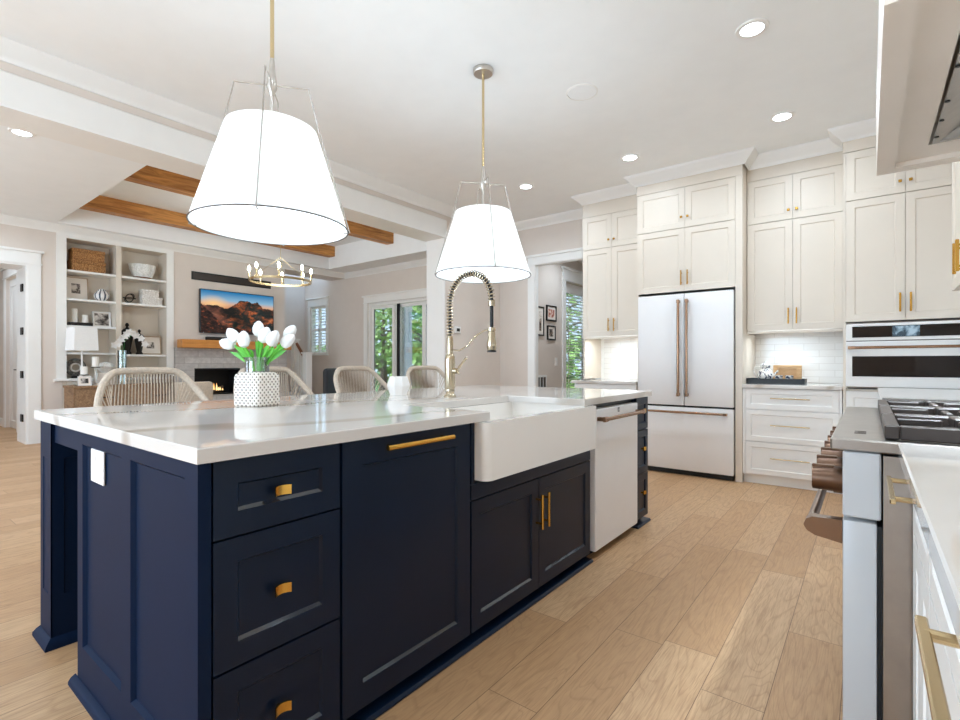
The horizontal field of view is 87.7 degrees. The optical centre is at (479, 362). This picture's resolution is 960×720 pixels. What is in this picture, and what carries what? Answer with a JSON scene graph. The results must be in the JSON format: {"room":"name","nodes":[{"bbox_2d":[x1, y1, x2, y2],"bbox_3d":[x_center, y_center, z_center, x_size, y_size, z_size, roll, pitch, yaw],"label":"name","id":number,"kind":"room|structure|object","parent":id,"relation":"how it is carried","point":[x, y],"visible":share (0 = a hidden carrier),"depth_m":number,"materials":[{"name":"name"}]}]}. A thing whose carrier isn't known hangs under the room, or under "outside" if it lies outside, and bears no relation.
{"room":"kitchen","nodes":[
{"label":"kitchen","id":0,"kind":"room"},
{"bbox_2d":[0,268,16,431],"bbox_3d":[-7.529,-0.420,8.216,2.830,3.060,0.150,0,0,38],"label":"door trim","id":1,"kind":"structure","parent":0,"point":[1,272],"depth_m":8.64,"materials":[{"name":"paint"}]},
{"bbox_2d":[10,278,15,428],"bbox_3d":[-7.775,-0.160,8.347,0.880,2.520,0.104,0,0,38],"label":"door","id":2,"kind":"structure","parent":1,"relation":"in","point":[13,281],"depth_m":8.49,"materials":[{"name":"paint"}]},
{"bbox_2d":[0,224,341,409],"bbox_3d":[-6.060,-0.420,7.393,0.500,3.060,9.450,0,0,38],"label":"wall","id":3,"kind":"structure","parent":0,"point":[186,289],"depth_m":8.35,"materials":[{"name":"paint"}]},
{"bbox_2d":[0,261,27,444],"bbox_3d":[-6.670,-0.120,6.606,0.520,2.460,0.964,0,0,38],"label":"trim","id":4,"kind":"structure","parent":3,"relation":"attached to","point":[22,269],"depth_m":6.88,"materials":[{"name":"paint"}]},
{"bbox_2d":[0,246,43,443],"bbox_3d":[-6.452,-0.217,6.437,0.048,2.655,1.290,0,0,38],"label":"trim","id":5,"kind":"structure","parent":3,"relation":"attached to","point":[32,258],"depth_m":6.86,"materials":[{"name":"paint"}]},
{"bbox_2d":[53,232,173,408],"bbox_3d":[-5.648,-0.430,7.737,0.410,2.840,1.540,0,0,38],"label":"bookcase","id":6,"kind":"object","parent":3,"relation":"attached to","point":[118,281],"visible":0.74,"depth_m":7.76,"materials":[{"name":"paint"}]},
{"bbox_2d":[67,359,85,377],"bbox_3d":[-5.957,0.079,7.363,0.060,0.290,0.260,0,0,38],"label":"ring ornament","id":7,"kind":"object","parent":6,"relation":"on","point":[74,374],"visible":0.71,"depth_m":7.33,"materials":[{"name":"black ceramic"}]},
{"bbox_2d":[67,276,88,299],"bbox_3d":[-6.017,-1.108,7.441,0.070,0.341,0.300,0,0,38],"label":"framed photo","id":8,"kind":"object","parent":6,"relation":"on","point":[77,287],"visible":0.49,"depth_m":7.46,"materials":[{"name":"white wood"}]},
{"bbox_2d":[67,259,105,273],"bbox_3d":[-5.874,-1.429,7.470,0.220,0.165,0.420,0,0,38],"label":"woven basket","id":9,"kind":"object","parent":6,"relation":"on","point":[72,264],"visible":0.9,"depth_m":7.38,"materials":[{"name":"brown wicker"}]},
{"bbox_2d":[68,247,104,262],"bbox_3d":[-5.874,-1.595,7.470,0.210,0.165,0.400,0,0,38],"label":"woven basket","id":10,"kind":"object","parent":9,"relation":"on","point":[73,253],"visible":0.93,"depth_m":7.38,"materials":[{"name":"brown wicker"}]},
{"bbox_2d":[92,311,110,326],"bbox_3d":[-5.804,-0.666,7.668,0.072,0.238,0.230,0,0,38],"label":"framed photo","id":11,"kind":"object","parent":6,"relation":"on","point":[101,319],"visible":0.87,"depth_m":7.66,"materials":[{"name":"white paper"}]},
{"bbox_2d":[94,313,108,325],"bbox_3d":[-5.800,-0.667,7.665,0.002,0.183,0.178,-10,-6,37],"label":"print","id":12,"kind":"object","parent":11,"relation":"attached to","point":[100,319],"depth_m":7.66},
{"bbox_2d":[94,288,109,300],"bbox_3d":[-5.748,-1.036,7.599,0.200,0.200,0.200,0,0,38],"label":"ginger jar","id":13,"kind":"object","parent":6,"relation":"on","point":[101,294],"visible":0.85,"depth_m":7.54,"materials":[{"name":"ceramic"}]},
{"bbox_2d":[122,323,132,353],"bbox_3d":[-5.571,-0.386,7.893,0.180,0.500,0.180,0,0,-41],"label":"lidded jar","id":14,"kind":"object","parent":6,"relation":"on","point":[128,343],"visible":0.56,"depth_m":7.86,"materials":[{"name":"black ceramic"}]},
{"bbox_2d":[128,263,155,278],"bbox_3d":[-5.431,-1.461,8.056,0.278,0.230,0.392,0,0,38],"label":"bowl","id":15,"kind":"object","parent":6,"relation":"on","point":[138,270],"visible":0.84,"depth_m":7.96,"materials":[{"name":"white ceramic"}]},
{"bbox_2d":[138,296,162,304],"bbox_3d":[-5.349,-0.999,8.113,0.200,0.125,0.290,0,0,38],"label":"trinket box","id":16,"kind":"object","parent":6,"relation":"on","point":[143,299],"visible":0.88,"depth_m":8.04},
{"bbox_2d":[142,336,161,354],"bbox_3d":[-5.379,-0.288,8.155,0.078,0.303,0.310,0,0,38],"label":"framed photo","id":17,"kind":"object","parent":6,"relation":"on","point":[154,347],"visible":0.62,"depth_m":8.18,"materials":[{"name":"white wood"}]},
{"bbox_2d":[0,214,426,278],"bbox_3d":[-4.050,-1.897,5.832,4.590,0.104,9.450,0,0,38],"label":"trim","id":18,"kind":"structure","parent":3,"relation":"attached to","point":[4,219],"depth_m":8.36,"materials":[{"name":"paint"}]},
{"bbox_2d":[191,271,270,288],"bbox_3d":[-4.455,-1.490,9.039,0.015,0.140,1.420,0,0,38],"label":"air vent","id":19,"kind":"object","parent":3,"relation":"in","point":[195,275],"visible":0.93,"depth_m":8.93,"materials":[{"name":"metal"}]},
{"bbox_2d":[199,288,273,334],"bbox_3d":[-4.388,-0.897,9.075,0.074,0.755,1.340,0,0,38],"label":"television","id":20,"kind":"object","parent":3,"relation":"attached to","point":[219,311],"visible":0.84,"depth_m":8.96,"materials":[{"name":"black"}]},
{"bbox_2d":[174,348,291,399],"bbox_3d":[-4.345,0.430,8.972,0.266,1.360,1.990,0,0,38],"label":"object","id":21,"kind":"structure","parent":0,"point":[186,360],"depth_m":8.65,"materials":[{"name":"grey stone"}]},
{"bbox_2d":[194,368,239,394],"bbox_3d":[-4.755,0.320,8.892,0.404,0.459,0.780,0,0,38],"label":"fireplace insert","id":22,"kind":"object","parent":21,"relation":"in","point":[222,379],"visible":0.62,"depth_m":9.06,"materials":[{"name":"black metal"}]},
{"bbox_2d":[177,339,290,349],"bbox_3d":[-4.319,-0.321,8.952,0.200,0.138,1.950,0,0,38],"label":"fireplace mantel","id":23,"kind":"object","parent":21,"relation":"attached to","point":[181,343],"visible":0.62,"depth_m":8.39,"materials":[{"name":"brown wood"}]},
{"bbox_2d":[0,60,499,385],"bbox_3d":[-2.078,-0.420,4.385,0.300,3.060,9.580,0,0,38],"label":"wall","id":24,"kind":"structure","parent":0,"point":[471,310],"depth_m":6.52,"materials":[{"name":"paint"}]},
{"bbox_2d":[0,69,446,236],"bbox_3d":[-2.663,-1.683,3.383,0.045,0.215,7.280,0,0,38],"label":"ceiling beam","id":25,"kind":"structure","parent":24,"relation":"attached to","point":[16,91],"depth_m":3.58,"materials":[{"name":"paint"}]},
{"bbox_2d":[0,103,446,241],"bbox_3d":[-2.782,-1.569,3.475,0.344,0.014,7.280,0,0,38],"label":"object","id":26,"kind":"structure","parent":24,"relation":"attached to","point":[11,117],"depth_m":3.66,"materials":[{"name":"paint"}]},
{"bbox_2d":[0,36,875,230],"bbox_3d":[-0.375,-1.897,2.354,4.880,0.104,8.460,0,0,38],"label":"trim","id":27,"kind":"structure","parent":24,"relation":"attached to","point":[12,52],"depth_m":4.43,"materials":[{"name":"paint"}]},
{"bbox_2d":[211,443,339,719],"bbox_3d":[-0.743,0.646,1.496,0.600,0.827,0.360,0,0,38],"label":"base cabinet","id":28,"kind":"object","parent":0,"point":[275,517],"visible":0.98,"depth_m":1.31,"materials":[{"name":"blue paint"}]},
{"bbox_2d":[285,274,304,390],"bbox_3d":[-4.661,-1.190,11.382,0.120,4.600,1.430,0,0,38],"label":"wall","id":29,"kind":"structure","parent":0,"point":[294,296],"depth_m":11.72,"materials":[{"name":"paint"}]},
{"bbox_2d":[305,265,426,393],"bbox_3d":[-1.765,-1.190,10.122,6.240,4.600,0.130,0,0,38],"label":"wall","id":30,"kind":"structure","parent":0,"point":[345,300],"depth_m":10.91,"materials":[{"name":"paint"}]},
{"bbox_2d":[306,296,328,352],"bbox_3d":[-3.760,-0.865,11.556,0.840,1.290,0.048,0,0,38],"label":"trim","id":31,"kind":"structure","parent":30,"relation":"attached to","point":[319,301],"depth_m":11.52,"materials":[{"name":"paint"}]},
{"bbox_2d":[311,306,328,355],"bbox_3d":[-3.726,-0.743,11.600,0.810,1.135,0.160,0,0,38],"label":"window","id":32,"kind":"structure","parent":30,"relation":"in","point":[318,314],"depth_m":11.64,"materials":[{"name":"paint"}]},
{"bbox_2d":[362,288,426,390],"bbox_3d":[-1.070,-0.150,9.468,3.580,2.520,0.048,0,0,38],"label":"trim","id":33,"kind":"structure","parent":30,"relation":"attached to","point":[416,293],"depth_m":10.24,"materials":[{"name":"paint"}]},
{"bbox_2d":[368,297,426,390],"bbox_3d":[-1.011,-0.070,9.544,3.300,2.360,0.100,0,0,38],"label":"door","id":34,"kind":"structure","parent":30,"relation":"in","point":[397,330],"depth_m":10.07,"materials":[{"name":"paint"}]},
{"bbox_2d":[0,426,842,719],"bbox_3d":[-2.682,1.170,6.005,13.600,0.120,11.800,0,0,38],"label":"floor","id":35,"kind":"structure","parent":0,"point":[723,605],"depth_m":2.11,"materials":[{"name":"brown wood"}]},
{"bbox_2d":[63,382,171,407],"bbox_3d":[-5.238,0.693,7.489,0.511,0.755,1.480,0,0,38],"label":"chest","id":36,"kind":"object","parent":35,"relation":"on","point":[75,396],"visible":0.15,"depth_m":7.01,"materials":[{"name":"brown wood"}]},
{"bbox_2d":[65,327,98,385],"bbox_3d":[-5.615,-0.091,7.053,0.290,0.810,0.290,0,0,31],"label":"table lamp","id":37,"kind":"object","parent":36,"relation":"on","point":[81,339],"visible":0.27,"depth_m":6.97,"materials":[{"name":"white fabric"}]},
{"bbox_2d":[117,350,126,384],"bbox_3d":[-5.260,0.064,7.347,0.110,0.500,0.110,0,0,38],"label":"vase","id":38,"kind":"object","parent":36,"relation":"on","point":[117,350],"visible":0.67,"depth_m":7.31,"materials":[{"name":"clear glass"}]},
{"bbox_2d":[111,329,148,382],"bbox_3d":[-5.178,-0.107,7.404,0.070,0.814,0.480,0,0,38],"label":"orchid","id":39,"kind":"object","parent":38,"relation":"in","point":[128,333],"visible":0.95,"depth_m":7.36,"materials":[{"name":"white plant"}]},
{"bbox_2d":[93,367,208,406],"bbox_3d":[-1.685,0.567,2.649,0.488,1.088,0.584,0,0,38],"label":"counter stool","id":40,"kind":"object","parent":35,"relation":"on","point":[103,384],"visible":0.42,"depth_m":2.77,"materials":[{"name":"beige wicker"}]},
{"bbox_2d":[171,381,212,401],"bbox_3d":[-3.064,0.661,5.454,0.461,0.901,0.576,0,0,38],"label":"armchair","id":41,"kind":"object","parent":35,"relation":"on","point":[206,387],"visible":0.06,"depth_m":5.54,"materials":[{"name":"beige fabric"}]},
{"bbox_2d":[233,366,313,395],"bbox_3d":[-1.270,0.567,3.232,0.488,1.088,0.584,0,0,38],"label":"counter stool","id":42,"kind":"object","parent":35,"relation":"on","point":[282,377],"visible":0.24,"depth_m":3.48,"materials":[{"name":"beige wicker"}]},
{"bbox_2d":[291,339,312,395],"bbox_3d":[-3.727,0.300,10.424,0.610,1.620,0.180,0,0,38],"label":"stair railing","id":43,"kind":"object","parent":35,"relation":"on","point":[301,365],"visible":0.59,"depth_m":10.42,"materials":[{"name":"paint"}]},
{"bbox_2d":[323,368,336,393],"bbox_3d":[-2.025,0.596,7.559,0.544,1.031,0.680,0,0,3],"label":"armchair","id":44,"kind":"object","parent":35,"relation":"on","point":[328,373],"visible":0.1,"depth_m":7.33,"materials":[{"name":"grey fabric"}]},
{"bbox_2d":[32,421,650,719],"bbox_3d":[-0.306,0.671,2.782,1.490,0.877,3.039,0,0,38],"label":"kitchen island","id":45,"kind":"object","parent":35,"relation":"on","point":[126,561],"visible":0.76,"depth_m":1.49,"materials":[{"name":"blue paint"}]},
{"bbox_2d":[91,448,104,485],"bbox_3d":[-1.235,0.335,1.615,0.124,0.108,0.008,0,0,38],"label":"power outlet","id":46,"kind":"object","parent":45,"relation":"attached to","point":[97,456],"visible":0.99,"depth_m":1.60,"materials":[{"name":"white plastic"}]},
{"bbox_2d":[34,385,651,464],"bbox_3d":[-0.315,0.213,2.797,1.522,0.036,3.027,0,0,38],"label":"island countertop","id":47,"kind":"structure","parent":45,"relation":"on","point":[207,431],"depth_m":1.79,"materials":[{"name":"stone"}]},
{"bbox_2d":[234,357,278,406],"bbox_3d":[-1.023,0.084,2.295,0.154,0.222,0.154,0,0,20],"label":"flower vase","id":48,"kind":"object","parent":47,"relation":"on","point":[251,388],"visible":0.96,"depth_m":2.23,"materials":[{"name":"ceramic"}]},
{"bbox_2d":[219,338,250,370],"bbox_3d":[-1.127,-0.037,2.316,0.160,0.154,0.052,0,0,0],"label":"tulip","id":49,"kind":"object","parent":48,"relation":"in","point":[225,343],"visible":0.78,"depth_m":2.30,"materials":[{"name":"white plant"}]},
{"bbox_2d":[226,328,252,370],"bbox_3d":[-1.092,-0.060,2.268,0.114,0.197,0.051,0,0,-3],"label":"tulip","id":50,"kind":"object","parent":48,"relation":"in","point":[231,334],"visible":0.79,"depth_m":2.25,"materials":[{"name":"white plant"}]},
{"bbox_2d":[237,331,255,370],"bbox_3d":[-1.048,-0.053,2.255,0.052,0.184,0.081,0,0,38],"label":"tulip","id":51,"kind":"object","parent":48,"relation":"in","point":[243,339],"visible":0.98,"depth_m":2.24,"materials":[{"name":"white plant"}]},
{"bbox_2d":[252,321,263,370],"bbox_3d":[-1.024,-0.079,2.322,0.056,0.234,0.053,0,0,38],"label":"tulip","id":52,"kind":"object","parent":48,"relation":"in","point":[258,325],"visible":0.66,"depth_m":2.31,"materials":[{"name":"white plant"}]},
{"bbox_2d":[257,327,270,370],"bbox_3d":[-0.986,-0.063,2.275,0.062,0.202,0.053,0,0,-10],"label":"tulip","id":53,"kind":"object","parent":48,"relation":"in","point":[262,334],"visible":0.83,"depth_m":2.27,"materials":[{"name":"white plant"}]},
{"bbox_2d":[259,330,279,370],"bbox_3d":[-0.958,-0.053,2.253,0.116,0.186,0.053,0,0,13],"label":"tulip","id":54,"kind":"object","parent":48,"relation":"in","point":[272,338],"visible":0.99,"depth_m":2.23,"materials":[{"name":"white plant"}]},
{"bbox_2d":[262,334,294,370],"bbox_3d":[-0.922,-0.046,2.289,0.153,0.173,0.051,0,0,3],"label":"tulip","id":55,"kind":"object","parent":48,"relation":"in","point":[288,340],"visible":0.99,"depth_m":2.28,"materials":[{"name":"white plant"}]},
{"bbox_2d":[387,376,409,394],"bbox_3d":[-0.501,0.139,3.086,0.138,0.112,0.140,0,0,21],"label":"pot","id":56,"kind":"object","parent":47,"relation":"on","point":[396,385],"visible":0.98,"depth_m":3.04,"materials":[{"name":"white ceramic"}]},
{"bbox_2d":[444,270,496,397],"bbox_3d":[-0.062,-0.160,2.766,0.359,0.710,0.074,0,0,40],"label":"kitchen faucet","id":57,"kind":"object","parent":47,"relation":"on","point":[450,370],"visible":1,"depth_m":2.82,"materials":[{"name":"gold metal"}]},
{"bbox_2d":[450,402,595,481],"bbox_3d":[0.110,0.347,2.509,0.577,0.229,1.007,0,0,38],"label":"farmhouse sink","id":58,"kind":"object","parent":47,"relation":"in","point":[517,437],"visible":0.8,"depth_m":2.25,"materials":[{"name":"white ceramic"}]},
{"bbox_2d":[589,399,645,551],"bbox_3d":[0.627,0.650,3.235,0.674,0.830,0.660,0,0,38],"label":"dishwasher","id":59,"kind":"object","parent":45,"relation":"in","point":[613,462],"visible":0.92,"depth_m":3.01,"materials":[{"name":"white metal"}]},
{"bbox_2d":[594,399,630,407],"bbox_3d":[0.587,0.642,3.266,0.570,0.815,0.660,0,0,38],"label":"tub","id":60,"kind":"object","parent":59,"relation":"in","point":[614,403],"depth_m":3.10,"materials":[{"name":"metal"}]},
{"bbox_2d":[333,366,387,392],"bbox_3d":[-0.814,0.567,3.820,0.488,1.088,0.584,0,0,34],"label":"counter stool","id":61,"kind":"object","parent":35,"relation":"on","point":[355,386],"visible":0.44,"depth_m":3.95,"materials":[{"name":"beige wicker"}]},
{"bbox_2d":[337,424,469,719],"bbox_3d":[-0.434,0.646,1.875,0.622,0.827,0.600,0,0,38],"label":"base cabinet","id":62,"kind":"object","parent":35,"relation":"on","point":[404,507],"visible":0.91,"depth_m":1.67,"materials":[{"name":"blue paint"}]},
{"bbox_2d":[406,366,455,388],"bbox_3d":[-0.358,0.567,4.407,0.488,1.088,0.584,0,0,44],"label":"counter stool","id":63,"kind":"object","parent":35,"relation":"on","point":[423,382],"visible":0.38,"depth_m":4.56,"materials":[{"name":"beige wicker"}]},
{"bbox_2d":[575,383,637,389],"bbox_3d":[1.564,0.670,5.742,0.717,0.878,0.726,0,0,38],"label":"base cabinet","id":64,"kind":"object","parent":35,"relation":"on","point":[577,385],"visible":0.05,"depth_m":5.46,"materials":[{"name":"white paint"}]},
{"bbox_2d":[571,379,637,384],"bbox_3d":[1.551,0.212,5.750,0.750,0.034,0.708,0,0,38],"label":"countertop","id":65,"kind":"structure","parent":64,"relation":"on","point":[588,381],"depth_m":5.56,"materials":[{"name":"stone"}]},
{"bbox_2d":[638,289,734,480],"bbox_3d":[2.197,0.205,5.182,0.902,1.801,0.768,0,0,38],"label":"refrigerator","id":66,"kind":"object","parent":35,"relation":"on","point":[686,341],"visible":0.79,"depth_m":4.87,"materials":[{"name":"white metal"}]},
{"bbox_2d":[637,164,754,481],"bbox_3d":[2.244,-0.417,5.210,0.997,3.055,0.726,0,0,38],"label":"refrigerator surround","id":67,"kind":"object","parent":35,"relation":"on","point":[692,230],"visible":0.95,"depth_m":4.88,"materials":[{"name":"paint"}]},
{"bbox_2d":[743,388,842,493],"bbox_3d":[2.938,0.670,4.675,0.748,0.878,0.726,0,0,38],"label":"base cabinet","id":68,"kind":"object","parent":35,"relation":"on","point":[785,430],"visible":0.91,"depth_m":4.44,"materials":[{"name":"white paint"}]},
{"bbox_2d":[742,383,842,389],"bbox_3d":[2.938,0.212,4.675,0.754,0.034,0.708,0,0,38],"label":"countertop","id":69,"kind":"structure","parent":68,"relation":"on","point":[809,386],"depth_m":4.42,"materials":[{"name":"stone"}]},
{"bbox_2d":[746,378,806,384],"bbox_3d":[2.800,0.170,4.726,0.470,0.048,0.224,0,0,38],"label":"serving tray","id":70,"kind":"object","parent":69,"relation":"on","point":[748,380],"visible":0.99,"depth_m":4.63,"materials":[{"name":"grey wood"}]},
{"bbox_2d":[753,361,777,378],"bbox_3d":[2.732,0.085,4.779,0.144,0.200,0.171,0,0,-13],"label":"teapot","id":71,"kind":"object","parent":70,"relation":"on","point":[765,372],"visible":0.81,"depth_m":4.74,"materials":[{"name":"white ceramic"}]},
{"bbox_2d":[773,365,801,378],"bbox_3d":[2.898,0.102,4.713,0.230,0.165,0.024,0,0,38],"label":"wooden caddy","id":72,"kind":"object","parent":70,"relation":"on","point":[796,370],"visible":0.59,"depth_m":4.70,"materials":[{"name":"brown wood"}]},
{"bbox_2d":[803,400,959,719],"bbox_3d":[1.562,0.630,1.560,0.831,0.958,1.190,0,0,38],"label":"gas range","id":73,"kind":"object","parent":35,"relation":"on","point":[857,457],"visible":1,"depth_m":1.26,"materials":[{"name":"metal"}]},
{"bbox_2d":[830,406,959,454],"bbox_3d":[1.585,0.210,1.542,0.771,0.032,1.190,0,0,38],"label":"cooktop","id":74,"kind":"object","parent":73,"relation":"in","point":[859,430],"depth_m":1.29,"materials":[{"name":"metal"}]},
{"bbox_2d":[843,135,959,411],"bbox_3d":[3.576,-0.427,4.176,0.860,3.035,0.726,0,0,38],"label":"oven tower","id":75,"kind":"object","parent":35,"relation":"on","point":[897,227],"visible":0.53,"depth_m":4.00,"materials":[{"name":"paint"}]},
{"bbox_2d":[846,319,959,389],"bbox_3d":[3.514,-0.062,4.145,0.760,0.535,0.712,0,0,38],"label":"wall oven","id":76,"kind":"object","parent":75,"relation":"in","point":[923,354],"visible":1,"depth_m":3.92,"materials":[{"name":"metal"}]},
{"bbox_2d":[886,476,930,719],"bbox_3d":[1.132,0.670,0.868,0.659,0.877,0.407,0,0,38],"label":"base cabinet","id":77,"kind":"object","parent":35,"relation":"on","point":[921,556],"visible":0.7,"depth_m":1.04,"materials":[{"name":"white paint"}]},
{"bbox_2d":[914,557,959,719],"bbox_3d":[0.555,0.670,0.122,0.657,0.877,1.471,0,0,38],"label":"base cabinet","id":78,"kind":"object","parent":35,"relation":"on","point":[939,649],"visible":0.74,"depth_m":0.59,"materials":[{"name":"white paint"}]},
{"bbox_2d":[898,443,959,646],"bbox_3d":[0.415,0.213,-0.078,0.635,0.036,2.785,0,0,38],"label":"countertop","id":79,"kind":"structure","parent":78,"relation":"on","point":[931,473],"depth_m":0.70,"materials":[{"name":"stone"}]},
{"bbox_3d":[2.727,0.671,2.880,0.607,0.877,2.285,0,0,38],"label":"base cabinet","id":80,"kind":"object","parent":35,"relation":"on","visible":0},
{"bbox_2d":[877,388,959,401],"bbox_3d":[2.706,0.213,2.875,0.635,0.036,2.260,0,0,38],"label":"countertop","id":81,"kind":"structure","parent":80,"relation":"on","point":[910,394],"depth_m":3.10,"materials":[{"name":"stone"}]},
{"bbox_2d":[427,238,444,386],"bbox_3d":[-0.560,-0.240,6.341,0.300,2.700,0.023,0,0,38],"label":"wall","id":82,"kind":"structure","parent":0,"point":[435,286],"depth_m":6.33,"materials":[{"name":"paint"}]},
{"bbox_2d":[0,0,878,272],"bbox_3d":[-2.155,-2.220,4.318,10.500,0.540,9.780,0,0,38],"label":"ceiling","id":83,"kind":"structure","parent":0,"point":[396,95],"depth_m":3.50,"materials":[{"name":"paint"}]},
{"bbox_2d":[79,195,334,257],"bbox_3d":[-4.396,-2.287,8.575,0.180,0.203,4.396,0,0,38],"label":"ceiling beam","id":84,"kind":"structure","parent":83,"relation":"attached to","point":[101,204],"depth_m":7.66,"materials":[{"name":"brown wood"}]},
{"bbox_2d":[124,165,393,244],"bbox_3d":[-3.005,-2.292,7.496,0.180,0.193,4.396,0,0,38],"label":"ceiling beam","id":85,"kind":"structure","parent":83,"relation":"attached to","point":[149,176],"depth_m":6.36,"materials":[{"name":"brown wood"}]},
{"bbox_2d":[186,0,349,245],"bbox_3d":[-0.892,-1.259,2.145,0.638,1.379,0.638,0,0,38],"label":"pendant light","id":86,"kind":"object","parent":83,"relation":"hanging from","point":[266,179],"visible":1,"depth_m":1.97,"materials":[{"name":"white fabric"}]},
{"bbox_2d":[190,205,344,241],"bbox_3d":[-0.892,-0.595,2.145,0.606,0.006,0.606,0,0,38],"label":"diffuser","id":87,"kind":"object","parent":86,"relation":"attached to","point":[269,223],"depth_m":2.11,"materials":[{"name":"white plastic"}]},
{"bbox_2d":[247,245,311,286],"bbox_3d":[-2.982,-1.794,7.478,0.889,1.181,0.887,0,0,38],"label":"ring chandelier","id":88,"kind":"object","parent":83,"relation":"hanging from","point":[260,276],"visible":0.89,"depth_m":7.33,"materials":[{"name":"gold metal"}]},
{"bbox_2d":[435,64,530,283],"bbox_3d":[0.021,-1.259,3.322,0.638,1.379,0.638,0,0,38],"label":"pendant light","id":89,"kind":"object","parent":83,"relation":"hanging from","point":[484,238],"visible":0.95,"depth_m":3.13,"materials":[{"name":"white fabric"}]},
{"bbox_2d":[437,267,528,280],"bbox_3d":[0.021,-0.595,3.322,0.606,0.006,0.606,0,0,38],"label":"diffuser","id":90,"kind":"object","parent":89,"relation":"attached to","point":[444,273],"depth_m":3.31,"materials":[{"name":"white plastic"}]},
{"bbox_2d":[566,83,597,100],"bbox_3d":[0.734,-1.946,3.598,0.224,0.008,0.224,0,0,38],"label":"ceiling speaker","id":91,"kind":"object","parent":83,"relation":"attached to","point":[584,91],"visible":1,"depth_m":3.59,"materials":[{"name":"paint"}]},
{"bbox_2d":[735,18,768,38],"bbox_3d":[1.584,-1.944,2.910,0.176,0.009,0.176,0,0,38],"label":"recessed light","id":92,"kind":"object","parent":83,"relation":"in","point":[752,28],"visible":1,"depth_m":2.90,"materials":[{"name":"paint"}]},
{"bbox_2d":[769,110,794,121],"bbox_3d":[2.384,-1.944,3.947,0.176,0.009,0.176,0,0,38],"label":"recessed light","id":93,"kind":"object","parent":83,"relation":"in","point":[781,116],"visible":1,"depth_m":3.94,"materials":[{"name":"paint"}]},
{"bbox_2d":[469,423,589,633],"bbox_3d":[0.077,0.647,2.536,0.620,0.825,1.058,0,0,38],"label":"base cabinet","id":94,"kind":"object","parent":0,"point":[527,527],"visible":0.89,"depth_m":2.26,"materials":[{"name":"blue paint"}]},
{"bbox_2d":[538,261,594,387],"bbox_3d":[1.554,-0.250,8.046,0.150,2.720,2.780,0,0,38],"label":"wall","id":95,"kind":"structure","parent":0,"point":[549,276],"depth_m":7.28,"materials":[{"name":"paint"}]},
{"bbox_2d":[538,306,543,335],"bbox_3d":[0.842,-0.585,6.986,0.020,0.410,0.190,0,0,38],"label":"framed print","id":96,"kind":"object","parent":95,"relation":"attached to","point":[540,309],"visible":0.83,"depth_m":6.99},
{"bbox_2d":[546,305,556,321],"bbox_3d":[1.032,-0.718,7.231,0.020,0.225,0.280,0,0,38],"label":"framed print","id":97,"kind":"object","parent":95,"relation":"attached to","point":[551,311],"visible":1,"depth_m":7.23},
{"bbox_2d":[566,283,583,387],"bbox_3d":[1.517,-0.070,7.961,0.116,2.340,0.860,0,0,38],"label":"window","id":98,"kind":"structure","parent":95,"relation":"in","point":[574,339],"depth_m":7.98,"materials":[{"name":"glass"}]},
{"bbox_2d":[561,266,593,387],"bbox_3d":[1.579,-0.170,7.913,0.048,2.560,1.140,0,0,38],"label":"trim","id":99,"kind":"structure","parent":95,"relation":"attached to","point":[569,274],"depth_m":7.52,"materials":[{"name":"paint"}]},
{"bbox_2d":[631,397,647,519],"bbox_3d":[0.894,0.646,3.605,0.600,0.827,0.218,0,0,38],"label":"base cabinet","id":100,"kind":"object","parent":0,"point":[642,403],"visible":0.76,"depth_m":3.44,"materials":[{"name":"blue paint"}]},
{"bbox_2d":[500,219,842,385],"bbox_3d":[2.331,-0.420,5.678,5.080,3.060,0.130,0,0,38],"label":"wall","id":101,"kind":"structure","parent":0,"point":[566,235],"depth_m":6.18,"materials":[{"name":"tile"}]},
{"bbox_2d":[525,247,603,386],"bbox_3d":[1.092,-0.180,6.537,1.170,2.580,0.048,0,0,38],"label":"trim","id":102,"kind":"structure","parent":101,"relation":"attached to","point":[576,253],"depth_m":6.81,"materials":[{"name":"paint"}]},
{"bbox_2d":[583,194,637,378],"bbox_3d":[1.626,-0.880,5.822,0.721,2.130,0.524,0,0,38],"label":"upper cabinet","id":103,"kind":"object","parent":101,"relation":"attached to","point":[610,297],"visible":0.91,"depth_m":5.67,"materials":[{"name":"paint"}]},
{"bbox_2d":[583,335,637,338],"bbox_3d":[1.494,-0.289,5.651,0.717,0.024,0.020,0,0,38],"label":"light","id":104,"kind":"object","parent":103,"relation":"attached to","point":[584,336],"depth_m":5.67,"materials":[{"name":"paint"}]},
{"bbox_2d":[747,151,842,333],"bbox_3d":[3.000,-1.111,4.755,0.752,1.668,0.524,0,0,38],"label":"upper cabinet","id":105,"kind":"object","parent":101,"relation":"attached to","point":[795,208],"visible":0.98,"depth_m":4.56,"materials":[{"name":"paint"}]},
{"bbox_2d":[747,328,842,333],"bbox_3d":[2.868,-0.289,4.585,0.748,0.024,0.020,0,0,38],"label":"light","id":106,"kind":"object","parent":105,"relation":"attached to","point":[754,330],"depth_m":4.60,"materials":[{"name":"paint"}]},
{"bbox_3d":[1.570,-0.420,0.718,0.200,3.060,8.660,0,0,38],"label":"wall","id":107,"kind":"structure","parent":0,"visible":0},
{"bbox_2d":[876,0,959,175],"bbox_3d":[1.593,-1.380,1.470,0.656,1.120,1.325,0,0,38],"label":"range hood","id":108,"kind":"object","parent":107,"relation":"attached to","point":[918,86],"visible":1,"depth_m":1.52,"materials":[{"name":"paint"}]},
{"bbox_2d":[952,161,959,290],"bbox_3d":[2.409,-1.165,2.276,0.369,1.550,0.890,0,0,38],"label":"upper cabinet","id":109,"kind":"object","parent":107,"relation":"attached to","point":[955,165],"visible":0.53,"depth_m":2.60,"materials":[{"name":"paint"}]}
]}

